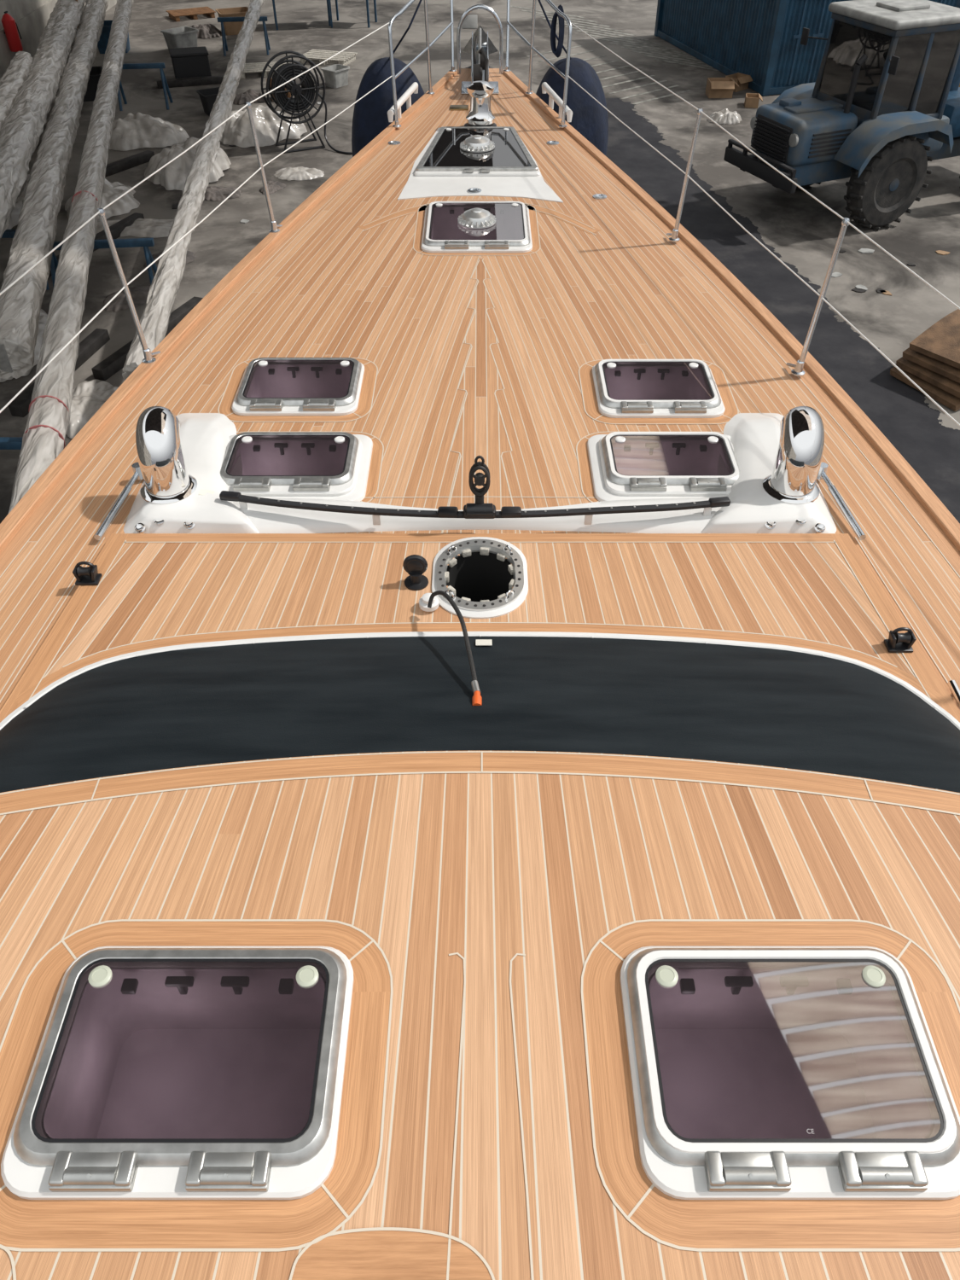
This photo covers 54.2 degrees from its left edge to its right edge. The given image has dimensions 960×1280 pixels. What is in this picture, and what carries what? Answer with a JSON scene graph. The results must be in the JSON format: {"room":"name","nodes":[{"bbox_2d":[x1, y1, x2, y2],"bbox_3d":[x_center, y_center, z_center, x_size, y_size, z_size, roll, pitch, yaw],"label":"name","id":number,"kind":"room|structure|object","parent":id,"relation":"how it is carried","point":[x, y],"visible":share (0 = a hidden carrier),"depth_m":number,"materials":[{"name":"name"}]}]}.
{"room":"sailboat deck","nodes":[
{"label":"sailboat deck","id":0,"kind":"room"},
{"bbox_2d":[0,0,116,78],"bbox_3d":[-10.970,-14.404,16.665,0.360,9.000,70.000,0,44,0],"label":"wall","id":1,"kind":"structure","parent":0,"point":[31,17],"depth_m":22.39,"materials":[{"name":"paint"}]},
{"bbox_2d":[0,11,23,52],"bbox_3d":[-10.630,-13.794,21.270,0.300,0.755,0.292,0,44,0],"label":"fire extinguisher","id":2,"kind":"object","parent":1,"relation":"attached to","point":[10,27],"visible":1,"depth_m":21.21,"materials":[{"name":"red paint"}]},
{"bbox_2d":[0,0,959,523],"bbox_3d":[2.500,-13.223,21.943,85.000,0.001,100.000,0,44,0],"label":"ground","id":3,"kind":"structure","parent":0,"point":[800,230],"depth_m":16.21,"materials":[{"name":"grey concrete"}]},
{"bbox_2d":[0,436,23,449],"bbox_3d":[-4.759,-1.658,9.306,1.200,0.761,0.616,0,44,0],"label":"trestle","id":4,"kind":"object","parent":3,"relation":"on","point":[6,443],"visible":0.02,"depth_m":9.04,"materials":[{"name":"blue metal"}]},
{"bbox_2d":[5,174,30,229],"bbox_3d":[-7.732,-7.182,15.249,0.992,0.505,2.472,0,44,0],"label":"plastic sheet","id":5,"kind":"object","parent":3,"relation":"on","point":[14,221],"visible":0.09,"depth_m":15.02,"materials":[{"name":"grey plastic"}]},
{"bbox_2d":[0,308,47,382],"bbox_3d":[-5.793,-3.840,11.811,0.685,0.425,1.932,0,44,0],"label":"plastic sheet","id":6,"kind":"object","parent":3,"relation":"on","point":[42,322],"visible":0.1,"depth_m":11.79,"materials":[{"name":"grey plastic"}]},
{"bbox_2d":[1,229,56,290],"bbox_3d":[-6.657,-5.410,13.255,1.200,0.732,0.615,0,44,0],"label":"trestle","id":7,"kind":"object","parent":3,"relation":"on","point":[8,233],"visible":0.08,"depth_m":13.01,"materials":[{"name":"blue metal"}]},
{"bbox_2d":[7,328,110,417],"bbox_3d":[-5.095,-3.290,11.447,0.160,0.140,2.000,9,44,9],"label":"timber baulk","id":8,"kind":"object","parent":3,"relation":"on","point":[98,338],"visible":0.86,"depth_m":11.67,"materials":[{"name":"wood"}]},
{"bbox_2d":[60,65,102,101],"bbox_3d":[-8.608,-11.999,20.300,0.972,0.500,0.792,-12,45,-12],"label":"tub","id":9,"kind":"object","parent":3,"relation":"on","point":[95,73],"visible":0.28,"depth_m":20.17,"materials":[{"name":"black plastic"}]},
{"bbox_2d":[66,379,118,438],"bbox_3d":[-4.567,-2.765,10.847,1.010,0.202,1.070,25,49,24],"label":"plastic sheet","id":10,"kind":"object","parent":3,"relation":"on","point":[88,397],"visible":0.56,"depth_m":10.78,"materials":[{"name":"white plastic"}]},
{"bbox_2d":[48,212,144,277],"bbox_3d":[-6.023,-5.849,14.124,0.160,0.140,3.000,15,46,15],"label":"timber baulk","id":11,"kind":"object","parent":3,"relation":"on","point":[116,229],"visible":0.24,"depth_m":14.69,"materials":[{"name":"wood"}]},
{"bbox_2d":[64,178,139,221],"bbox_3d":[-6.294,-7.455,15.646,1.207,0.353,1.670,0,44,0],"label":"plastic sheet","id":12,"kind":"object","parent":3,"relation":"on","point":[111,191],"visible":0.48,"depth_m":15.47,"materials":[{"name":"grey plastic"}]},
{"bbox_2d":[50,238,157,287],"bbox_3d":[-5.184,-5.118,12.934,1.500,0.751,0.616,-4,44,-4],"label":"trestle","id":13,"kind":"object","parent":3,"relation":"on","point":[133,242],"visible":0.48,"depth_m":12.72,"materials":[{"name":"blue metal"}]},
{"bbox_2d":[0,0,109,378],"bbox_3d":[-7.549,-10.365,17.526,0.560,0.509,22.267,-10,45,-10],"label":"wrapped spar","id":14,"kind":"object","parent":13,"relation":"on","point":[34,236],"visible":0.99,"depth_m":12.32,"materials":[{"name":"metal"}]},
{"bbox_2d":[0,0,87,242],"bbox_3d":[-7.797,-9.977,16.694,0.598,0.585,16.459,-9,44,-9],"label":"wrapped spar","id":15,"kind":"object","parent":14,"relation":"on","point":[21,130],"visible":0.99,"depth_m":14.91,"materials":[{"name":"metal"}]},
{"bbox_2d":[0,51,32,130],"bbox_3d":[-7.444,-7.940,14.409,0.448,0.473,7.329,-8,44,-9],"label":"wrapped spar","id":16,"kind":"object","parent":15,"relation":"on","point":[16,72],"visible":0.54,"depth_m":15.60,"materials":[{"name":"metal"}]},
{"bbox_2d":[97,20,130,53],"bbox_3d":[-9.168,-15.014,23.383,0.864,0.600,0.704,-4,44,-4],"label":"tub","id":17,"kind":"object","parent":3,"relation":"on","point":[102,43],"visible":0.16,"depth_m":23.24,"materials":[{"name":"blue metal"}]},
{"bbox_2d":[103,285,150,311],"bbox_3d":[-4.896,-4.773,13.032,0.669,0.087,0.769,-6,44,-6],"label":"rag","id":18,"kind":"object","parent":3,"relation":"on","point":[139,294],"visible":0.76,"depth_m":12.96,"materials":[{"name":"grey fabric"}]},
{"bbox_2d":[104,150,154,177],"bbox_3d":[-6.530,-8.551,16.952,0.160,0.140,1.600,24,49,23],"label":"timber baulk","id":19,"kind":"object","parent":3,"relation":"on","point":[134,160],"visible":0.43,"depth_m":17.03,"materials":[{"name":"wood"}]},
{"bbox_2d":[117,62,173,110],"bbox_3d":[-7.097,-11.645,19.720,1.100,0.811,0.616,-4,44,-4],"label":"trestle","id":20,"kind":"object","parent":3,"relation":"on","point":[157,65],"visible":0.71,"depth_m":19.59,"materials":[{"name":"blue metal"}]},
{"bbox_2d":[8,0,133,513],"bbox_3d":[-6.446,-9.011,16.097,0.414,0.382,26.287,-9,44,-10],"label":"wrapped spar","id":21,"kind":"object","parent":20,"relation":"on","point":[43,438],"visible":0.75,"depth_m":10.57,"materials":[{"name":"fabric"}]},
{"bbox_2d":[96,218,197,238],"bbox_3d":[-5.477,-6.603,14.930,1.890,0.109,0.798,0,44,0],"label":"plastic sheet","id":22,"kind":"object","parent":3,"relation":"on","point":[154,228],"visible":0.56,"depth_m":14.79,"materials":[{"name":"grey plastic"}]},
{"bbox_2d":[91,296,203,380],"bbox_3d":[-4.225,-3.917,12.103,0.160,0.140,2.200,15,46,15],"label":"timber baulk","id":23,"kind":"object","parent":3,"relation":"on","point":[115,362],"visible":0.57,"depth_m":11.61,"materials":[{"name":"wood"}]},
{"bbox_2d":[109,111,189,151],"bbox_3d":[-6.559,-9.904,18.114,1.792,0.484,1.338,0,44,0],"label":"plastic sheet","id":24,"kind":"object","parent":3,"relation":"on","point":[138,130],"visible":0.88,"depth_m":17.87,"materials":[{"name":"white plastic"}]},
{"bbox_2d":[143,250,197,270],"bbox_3d":[-4.654,-5.731,14.026,0.817,0.098,0.599,-30,51,-28],"label":"rag","id":25,"kind":"object","parent":3,"relation":"on","point":[189,256],"visible":0.3,"depth_m":14.00,"materials":[{"name":"grey fabric"}]},
{"bbox_2d":[171,203,178,209],"bbox_3d":[-5.079,-7.239,15.671,0.166,0.012,0.223,1,44,1],"label":"scrap","id":26,"kind":"object","parent":3,"relation":"on","point":[174,206],"visible":0.7,"depth_m":15.66,"materials":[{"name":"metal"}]},
{"bbox_2d":[160,26,198,50],"bbox_3d":[-7.452,-14.960,23.435,0.616,0.450,0.756,34,53,30],"label":"tub","id":27,"kind":"object","parent":3,"relation":"on","point":[183,37],"visible":0.86,"depth_m":23.29,"materials":[{"name":"grey plastic"}]},
{"bbox_2d":[144,136,231,190],"bbox_3d":[-5.243,-8.507,16.570,1.451,0.596,1.584,15,46,15],"label":"plastic sheet","id":28,"kind":"object","parent":3,"relation":"on","point":[173,176],"visible":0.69,"depth_m":16.34,"materials":[{"name":"white plastic"}]},
{"bbox_2d":[156,75,223,88],"bbox_3d":[-6.516,-12.601,21.190,1.500,0.140,0.160,-12,45,-12],"label":"timber baulk","id":29,"kind":"object","parent":3,"relation":"on","point":[206,80],"visible":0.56,"depth_m":21.14,"materials":[{"name":"wood"}]},
{"bbox_2d":[168,46,211,78],"bbox_3d":[-6.627,-13.192,21.512,0.840,0.550,0.640,-12,45,-12],"label":"crate","id":30,"kind":"object","parent":3,"relation":"on","point":[192,61],"visible":0.88,"depth_m":21.29,"materials":[{"name":"black plastic"}]},
{"bbox_2d":[165,6,215,21],"bbox_3d":[-8.141,-17.657,26.482,1.200,0.140,0.825,-21,47,-20],"label":"wooden pallet","id":31,"kind":"object","parent":3,"relation":"on","point":[192,13],"visible":0.99,"depth_m":26.40,"materials":[{"name":"brown wood"}]},
{"bbox_2d":[191,23,221,38],"bbox_3d":[-7.317,-16.217,24.895,0.866,0.241,1.190,-22,48,-21],"label":"rag","id":32,"kind":"object","parent":3,"relation":"on","point":[206,31],"visible":0.84,"depth_m":24.69,"materials":[{"name":"grey fabric"}]},
{"bbox_2d":[196,87,219,116],"bbox_3d":[-5.481,-11.195,19.531,0.648,0.400,0.528,-21,47,-20],"label":"tub","id":33,"kind":"object","parent":3,"relation":"on","point":[207,96],"visible":0.53,"depth_m":19.39,"materials":[{"name":"black plastic"}]},
{"bbox_2d":[203,186,241,200],"bbox_3d":[-4.515,-7.677,16.052,0.840,0.112,0.631,0,44,0],"label":"rag","id":34,"kind":"object","parent":3,"relation":"on","point":[212,193],"visible":0.78,"depth_m":15.95,"materials":[{"name":"grey fabric"}]},
{"bbox_2d":[215,6,248,34],"bbox_3d":[-6.497,-16.441,24.948,0.864,0.500,0.704,-16,46,-16],"label":"cardboard box","id":35,"kind":"object","parent":3,"relation":"on","point":[230,28],"visible":0.65,"depth_m":24.80,"materials":[{"name":"cardboard"}]},
{"bbox_2d":[216,16,270,56],"bbox_3d":[-5.812,-14.944,23.202,1.200,0.771,0.616,-4,44,-4],"label":"trestle","id":36,"kind":"object","parent":3,"relation":"on","point":[264,19],"visible":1,"depth_m":23.02,"materials":[{"name":"blue metal"}]},
{"bbox_2d":[122,0,264,380],"bbox_3d":[-4.704,-10.356,17.591,0.345,0.344,22.358,-4,44,-4],"label":"wrapped spar","id":37,"kind":"object","parent":36,"relation":"on","point":[164,288],"visible":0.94,"depth_m":12.66,"materials":[{"name":"fabric"}]},
{"bbox_2d":[240,219,249,223],"bbox_3d":[-3.809,-6.774,15.184,0.129,0.012,0.134,12,45,12],"label":"scrap","id":38,"kind":"object","parent":3,"relation":"on","point":[244,221],"visible":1,"depth_m":15.16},
{"bbox_2d":[232,88,267,104],"bbox_3d":[-5.030,-11.766,20.262,0.816,0.207,0.619,-15,46,-15],"label":"rag","id":39,"kind":"object","parent":3,"relation":"on","point":[250,95],"visible":0.77,"depth_m":20.15,"materials":[{"name":"grey fabric"}]},
{"bbox_2d":[220,104,307,147],"bbox_3d":[-4.328,-10.102,18.256,1.675,0.574,1.306,-24,49,-23],"label":"plastic sheet","id":40,"kind":"object","parent":3,"relation":"on","point":[237,131],"visible":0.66,"depth_m":18.00,"materials":[{"name":"white plastic"}]},
{"bbox_2d":[240,61,289,78],"bbox_3d":[-5.052,-13.336,21.960,1.200,0.140,0.825,-8,44,-8],"label":"wooden pallet","id":41,"kind":"object","parent":3,"relation":"on","point":[255,66],"visible":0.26,"depth_m":21.82,"materials":[{"name":"grey wood"}]},
{"bbox_2d":[259,180,286,194],"bbox_3d":[-3.623,-7.879,16.293,0.393,0.072,0.634,13,45,13],"label":"rag","id":42,"kind":"object","parent":3,"relation":"on","point":[273,186],"visible":0.76,"depth_m":16.27,"materials":[{"name":"grey fabric"}]},
{"bbox_2d":[266,78,291,101],"bbox_3d":[-4.317,-11.898,20.303,0.540,0.350,0.440,-8,44,-8],"label":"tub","id":43,"kind":"object","parent":3,"relation":"on","point":[288,93],"visible":0.09,"depth_m":20.25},
{"bbox_2d":[273,166,324,180],"bbox_3d":[-3.243,-8.383,16.786,0.916,0.119,0.622,0,44,0],"label":"plastic sheet","id":44,"kind":"object","parent":3,"relation":"on","point":[299,172],"visible":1,"depth_m":16.70,"materials":[{"name":"white plastic"}]},
{"bbox_2d":[272,0,332,29],"bbox_3d":[-4.830,-17.138,25.442,1.600,0.825,0.900,-8,44,-8],"label":"work table","id":45,"kind":"object","parent":3,"relation":"on","point":[273,1],"visible":0.86,"depth_m":25.23,"materials":[{"name":"blue metal"}]},
{"bbox_2d":[260,50,352,154],"bbox_3d":[-3.091,-9.993,17.436,1.872,1.555,0.930,0,44,0],"label":"cable reel","id":46,"kind":"object","parent":3,"relation":"on","point":[304,96],"visible":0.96,"depth_m":17.27,"materials":[{"name":"black metal"}]},
{"bbox_2d":[300,49,357,65],"bbox_3d":[-3.683,-14.125,22.785,1.200,0.140,0.825,12,45,12],"label":"wooden pallet","id":47,"kind":"object","parent":3,"relation":"on","point":[344,58],"visible":0.79,"depth_m":22.67,"materials":[{"name":"beige wood"}]},
{"bbox_2d":[320,64,349,87],"bbox_3d":[-3.234,-12.676,21.117,0.440,0.350,0.540,29,51,27],"label":"tub","id":48,"kind":"object","parent":3,"relation":"on","point":[336,75],"visible":1,"depth_m":21.03,"materials":[{"name":"grey plastic"}]},
{"bbox_2d":[326,0,377,27],"bbox_3d":[-3.494,-17.251,25.633,1.200,0.725,0.800,8,44,8],"label":"work table","id":49,"kind":"object","parent":3,"relation":"on","point":[367,1],"visible":1,"depth_m":25.64,"materials":[{"name":"blue metal"}]},
{"bbox_2d":[0,0,959,1279],"bbox_3d":[0.000,-0.997,6.171,4.321,4.114,12.700,0,44,0],"label":"sailing yacht","id":50,"kind":"object","parent":3,"relation":"on","point":[638,958],"depth_m":2.47,"materials":[{"name":"brown wood"}]},
{"bbox_2d":[351,0,424,157],"bbox_3d":[-0.842,-5.041,8.796,0.801,1.855,0.796,0,44,0],"label":"fender","id":51,"kind":"object","parent":50,"relation":"hanging from","point":[369,119],"visible":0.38,"depth_m":8.57,"materials":[{"name":"blue fabric"}]},
{"bbox_2d":[418,590,482,705],"bbox_3d":[-0.081,0.015,3.076,0.090,0.224,0.745,-11,45,-12],"label":"cable","id":52,"kind":"object","parent":50,"relation":"on","point":[428,602],"visible":0.99,"depth_m":3.06,"materials":[{"name":"black rubber"}]},
{"bbox_2d":[535,0,608,155],"bbox_3d":[0.838,-5.041,8.796,0.801,1.855,0.796,0,44,0],"label":"fender","id":53,"kind":"object","parent":50,"relation":"hanging from","point":[590,119],"visible":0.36,"depth_m":8.57,"materials":[{"name":"blue fabric"}]},
{"bbox_2d":[509,5,718,104],"bbox_3d":[2.569,-15.237,24.045,3.844,0.004,10.352,-20,47,-20],"label":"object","id":54,"kind":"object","parent":3,"relation":"on","point":[655,53],"depth_m":23.47,"materials":[{"name":"paint"}]},
{"bbox_2d":[705,77,738,98],"bbox_3d":[5.299,-12.034,20.465,0.634,0.322,0.539,0,44,0],"label":"cardboard box","id":55,"kind":"object","parent":3,"relation":"on","point":[716,87],"visible":1,"depth_m":20.39,"materials":[{"name":"brown cardboard"}]},
{"bbox_2d":[707,108,741,124],"bbox_3d":[5.013,-10.715,19.156,0.708,0.216,0.529,0,44,0],"label":"plastic bag","id":56,"kind":"object","parent":3,"relation":"on","point":[724,116],"visible":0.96,"depth_m":19.05,"materials":[{"name":"white plastic"}]},
{"bbox_2d":[725,72,752,92],"bbox_3d":[5.797,-12.442,20.929,0.534,0.272,0.455,-30,51,-28],"label":"cardboard box","id":57,"kind":"object","parent":3,"relation":"on","point":[742,80],"visible":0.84,"depth_m":20.83,"materials":[{"name":"brown cardboard"}]},
{"bbox_2d":[654,0,851,96],"bbox_3d":[6.662,-15.128,22.054,2.600,2.600,6.195,-10,45,-11],"label":"shipping container","id":58,"kind":"object","parent":3,"relation":"on","point":[759,39],"visible":0.71,"depth_m":20.67,"materials":[{"name":"blue metal"}]},
{"bbox_2d":[744,93,762,108],"bbox_3d":[5.829,-11.500,19.989,0.350,0.208,0.410,7,44,7],"label":"cardboard box","id":59,"kind":"object","parent":3,"relation":"on","point":[752,100],"visible":1,"depth_m":19.88,"materials":[{"name":"brown cardboard"}]},
{"bbox_2d":[831,272,842,277],"bbox_3d":[5.177,-5.308,13.650,0.130,0.012,0.202,30,51,27],"label":"scrap","id":60,"kind":"object","parent":3,"relation":"on","point":[834,274],"visible":0.83,"depth_m":13.65,"materials":[{"name":"white paper"}]},
{"bbox_2d":[723,0,959,230],"bbox_3d":[6.845,-8.589,14.966,5.580,2.926,2.500,-17,46,-17],"label":"tractor","id":61,"kind":"object","parent":3,"relation":"on","point":[882,103],"visible":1,"depth_m":14.13,"materials":[{"name":"blue metal"}]},
{"bbox_2d":[750,114,851,162],"bbox_3d":[4.894,-7.808,14.511,1.030,0.480,1.180,-17,46,-17],"label":"grille","id":62,"kind":"object","parent":61,"relation":"attached to","point":[782,141],"depth_m":14.16,"materials":[{"name":"metal"}]},
{"bbox_2d":[800,27,827,45],"bbox_3d":[5.174,-9.322,14.532,0.434,0.220,0.085,28,50,26],"label":"mirror","id":63,"kind":"object","parent":61,"relation":"attached to","point":[805,32],"depth_m":14.56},
{"bbox_2d":[750,98,959,186],"bbox_3d":[6.358,-8.179,15.058,4.125,1.080,1.500,-17,46,-17],"label":"hood","id":64,"kind":"object","parent":61,"relation":"attached to","point":[821,130],"depth_m":14.25,"materials":[{"name":"blue metal"}]},
{"bbox_2d":[887,55,900,75],"bbox_3d":[5.870,-8.242,13.401,0.085,0.220,0.434,3,44,3],"label":"mirror","id":65,"kind":"object","parent":61,"relation":"attached to","point":[893,61],"depth_m":13.30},
{"bbox_2d":[851,287,866,292],"bbox_3d":[5.353,-4.941,13.266,0.186,0.012,0.127,24,49,23],"label":"scrap","id":66,"kind":"object","parent":3,"relation":"on","point":[858,290],"visible":1,"depth_m":13.25,"materials":[{"name":"metal"}]},
{"bbox_2d":[855,284,867,290],"bbox_3d":[5.421,-5.001,13.329,0.148,0.012,0.182,-23,48,-23],"label":"scrap","id":67,"kind":"object","parent":3,"relation":"on","point":[860,286],"visible":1,"depth_m":13.33,"materials":[{"name":"white paper"}]},
{"bbox_2d":[857,248,874,253],"bbox_3d":[5.880,-5.923,14.293,0.212,0.012,0.196,24,49,23],"label":"scrap","id":68,"kind":"object","parent":3,"relation":"on","point":[862,250],"visible":1,"depth_m":14.28,"materials":[{"name":"white paper"}]},
{"bbox_2d":[876,288,884,293],"bbox_3d":[5.655,-4.930,13.255,0.128,0.012,0.147,-4,44,-4],"label":"scrap","id":69,"kind":"object","parent":3,"relation":"on","point":[877,289],"visible":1,"depth_m":13.25,"materials":[{"name":"metal"}]},
{"bbox_2d":[878,290,891,295],"bbox_3d":[5.708,-4.880,13.202,0.123,0.012,0.170,-7,44,-8],"label":"scrap","id":70,"kind":"object","parent":3,"relation":"on","point":[887,293],"visible":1,"depth_m":13.19,"materials":[{"name":"wood"}]},
{"bbox_2d":[907,262,915,266],"bbox_3d":[6.390,-5.564,13.918,0.110,0.012,0.086,-5,44,-5],"label":"scrap","id":71,"kind":"object","parent":3,"relation":"on","point":[910,264],"visible":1,"depth_m":13.90,"materials":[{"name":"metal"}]},
{"bbox_2d":[890,366,959,411],"bbox_3d":[6.078,-3.336,11.416,1.900,0.208,1.020,-21,47,-20],"label":"board","id":72,"kind":"object","parent":3,"relation":"on","point":[952,402],"visible":0.2,"depth_m":11.07,"materials":[{"name":"brown wood"}]},
{"bbox_2d":[896,356,959,398],"bbox_3d":[6.108,-3.457,11.369,1.900,0.208,1.020,-23,48,-23],"label":"board","id":73,"kind":"object","parent":72,"relation":"on","point":[951,386],"visible":0.19,"depth_m":11.07,"materials":[{"name":"brown wood"}]},
{"bbox_2d":[902,347,959,383],"bbox_3d":[6.137,-3.578,11.322,1.900,0.208,1.020,-26,50,-25],"label":"board","id":74,"kind":"object","parent":73,"relation":"on","point":[951,372],"visible":0.24,"depth_m":11.03,"materials":[{"name":"brown wood"}]},
{"bbox_2d":[909,308,959,368],"bbox_3d":[6.167,-3.699,11.275,1.900,0.208,1.020,-29,51,-27],"label":"board","id":75,"kind":"object","parent":74,"relation":"on","point":[940,341],"visible":1,"depth_m":11.10,"materials":[{"name":"brown wood"}]},
{"bbox_2d":[935,250,949,255],"bbox_3d":[7.014,-5.880,14.249,0.192,0.012,0.144,31,52,28],"label":"scrap","id":76,"kind":"object","parent":3,"relation":"on","point":[939,252],"visible":1,"depth_m":14.23,"materials":[{"name":"cardboard"}]},
{"bbox_2d":[928,0,958,6],"bbox_3d":[9.412,-15.680,22.633,2.600,2.600,6.195,-10,45,-11],"label":"shipping container","id":77,"kind":"object","parent":3,"relation":"on","point":[951,2],"visible":0.02,"depth_m":20.41,"materials":[{"name":"blue metal"}]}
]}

